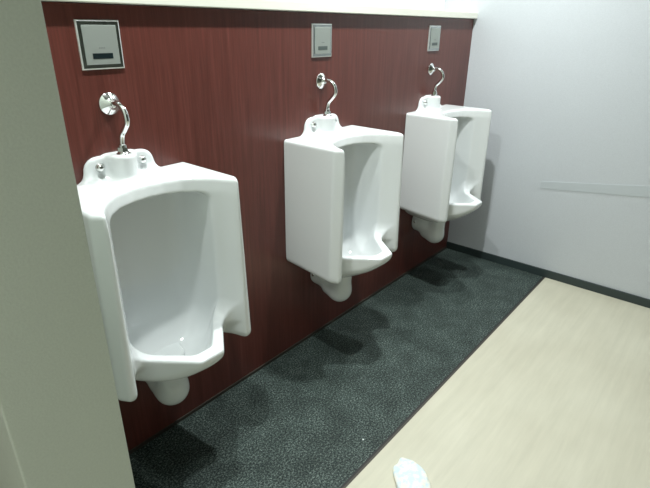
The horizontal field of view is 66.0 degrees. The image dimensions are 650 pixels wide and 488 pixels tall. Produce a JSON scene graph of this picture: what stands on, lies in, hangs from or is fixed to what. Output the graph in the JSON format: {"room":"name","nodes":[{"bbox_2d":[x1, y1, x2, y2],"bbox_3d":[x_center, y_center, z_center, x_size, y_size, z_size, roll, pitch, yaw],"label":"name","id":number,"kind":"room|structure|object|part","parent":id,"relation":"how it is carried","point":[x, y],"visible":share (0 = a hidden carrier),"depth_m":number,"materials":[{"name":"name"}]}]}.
{"room":"public restroom","nodes":[
{"label":"public restroom","id":0,"kind":"room"},
{"bbox_2d":[0,0,134,487],"bbox_3d":[-0.662,-0.230,0.805,0.700,2.600,0.162,19,30,36],"label":"wall partition","id":1,"kind":"structure","parent":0,"point":[61,424],"depth_m":0.70,"materials":[{"name":"grey paint"}]},
{"bbox_2d":[41,2,473,450],"bbox_3d":[-0.591,-0.027,1.761,0.200,1.464,4.302,19,30,36],"label":"wall","id":2,"kind":"structure","parent":0,"point":[219,90],"depth_m":1.89,"materials":[{"name":"brown wood"}]},
{"bbox_2d":[73,19,124,69],"bbox_3d":[-0.601,-0.533,1.340,0.009,0.123,0.120,19,30,36],"label":"plate","id":3,"kind":"object","parent":2,"relation":"attached to","point":[99,41],"visible":1,"depth_m":1.33,"materials":[{"name":"white"}]},
{"bbox_3d":[-0.598,-0.533,1.338,0.001,0.098,0.095,19,30,36],"label":"panel","id":4,"kind":"part","parent":3,"relation":"part of","materials":[{"name":"silver metal"}]},
{"bbox_2d":[77,92,250,405],"bbox_3d":[-0.468,0.093,1.487,0.374,1.018,0.487,19,30,36],"label":"urinal","id":5,"kind":"object","parent":2,"relation":"attached to","point":[165,243],"visible":0.91,"depth_m":1.54,"materials":[{"name":"white ceramic"}]},
{"bbox_2d":[41,0,477,18],"bbox_3d":[-0.574,-0.712,1.454,0.222,0.034,4.302,19,30,36],"label":"trim","id":6,"kind":"structure","parent":2,"relation":"on","point":[261,5],"depth_m":1.80,"materials":[{"name":"white paint"}]},
{"bbox_2d":[128,246,446,454],"bbox_3d":[0.031,0.406,2.600,0.005,0.014,2.555,19,30,36],"label":"baseboard","id":7,"kind":"structure","parent":2,"relation":"attached to","point":[191,412],"depth_m":2.25,"materials":[{"name":"grey"}]},
{"bbox_2d":[311,24,331,57],"bbox_3d":[-0.011,-0.809,1.990,0.009,0.123,0.120,19,30,36],"label":"plate","id":8,"kind":"object","parent":2,"relation":"attached to","point":[321,34],"visible":1,"depth_m":1.98,"materials":[{"name":"white"}]},
{"bbox_3d":[-0.009,-0.809,1.988,0.001,0.098,0.095,19,30,36],"label":"panel","id":9,"kind":"part","parent":8,"relation":"part of","materials":[{"name":"silver metal"}]},
{"bbox_2d":[284,73,403,301],"bbox_3d":[0.122,-0.183,2.137,0.374,1.018,0.487,19,30,36],"label":"urinal","id":10,"kind":"object","parent":2,"relation":"attached to","point":[343,184],"visible":1,"depth_m":2.10,"materials":[{"name":"white ceramic"}]},
{"bbox_2d":[427,26,440,50],"bbox_3d":[0.579,-1.086,2.640,0.009,0.123,0.120,19,30,36],"label":"plate","id":11,"kind":"object","parent":2,"relation":"attached to","point":[434,31],"visible":1,"depth_m":2.63,"materials":[{"name":"silver metal"}]},
{"bbox_3d":[0.581,-1.085,2.638,0.001,0.098,0.095,19,30,36],"label":"panel","id":12,"kind":"part","parent":11,"relation":"part of","materials":[{"name":"silver metal"}]},
{"bbox_2d":[400,63,491,242],"bbox_3d":[0.712,-0.459,2.787,0.374,1.018,0.487,19,30,36],"label":"urinal","id":13,"kind":"object","parent":2,"relation":"attached to","point":[445,149],"visible":1,"depth_m":2.73,"materials":[{"name":"white ceramic"}]},
{"bbox_2d":[129,248,541,487],"bbox_3d":[0.268,0.528,2.420,0.685,0.060,2.802,19,30,36],"label":"floor","id":14,"kind":"structure","parent":0,"point":[302,420],"depth_m":2.13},
{"bbox_2d":[290,0,444,9],"bbox_3d":[-0.667,-0.602,1.657,0.100,2.600,4.402,19,30,36],"label":"wall","id":15,"kind":"structure","parent":0,"point":[418,4],"depth_m":2.65,"materials":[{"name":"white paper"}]},
{"bbox_2d":[346,277,649,487],"bbox_3d":[0.583,1.054,1.226,3.200,0.060,4.402,19,30,36],"label":"floor","id":16,"kind":"structure","parent":0,"point":[557,395],"depth_m":2.04,"materials":[{"name":"beige laminate"}]},
{"bbox_2d":[393,457,430,487],"bbox_3d":[0.295,0.796,1.696,0.118,0.028,0.190,1,24,0],"label":"crumpled paper","id":17,"kind":"object","parent":16,"relation":"on","point":[407,473],"visible":1,"depth_m":1.70,"materials":[{"name":"white paper"}]},
{"bbox_2d":[340,277,544,487],"bbox_3d":[0.495,0.638,2.161,0.008,0.051,2.720,19,30,36],"label":"trim","id":18,"kind":"structure","parent":16,"relation":"attached to","point":[503,320],"depth_m":2.08,"materials":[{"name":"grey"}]},
{"bbox_2d":[444,0,649,298],"bbox_3d":[1.939,-0.824,2.243,3.100,2.600,0.100,19,30,36],"label":"wall","id":19,"kind":"structure","parent":0,"point":[565,84],"depth_m":2.81,"materials":[{"name":"white paint"}]},
{"bbox_2d":[446,241,649,307],"bbox_3d":[1.965,0.388,2.655,2.900,0.050,0.011,19,30,36],"label":"baseboard","id":20,"kind":"structure","parent":19,"relation":"attached to","point":[607,291],"depth_m":3.07,"materials":[{"name":"grey"}]},
{"bbox_2d":[540,181,649,197],"bbox_3d":[1.917,-0.244,2.438,1.655,0.287,0.003,19,30,36],"label":"trim","id":21,"kind":"structure","parent":19,"relation":"attached to","point":[626,190],"depth_m":2.76,"materials":[{"name":"grey"}]}
]}

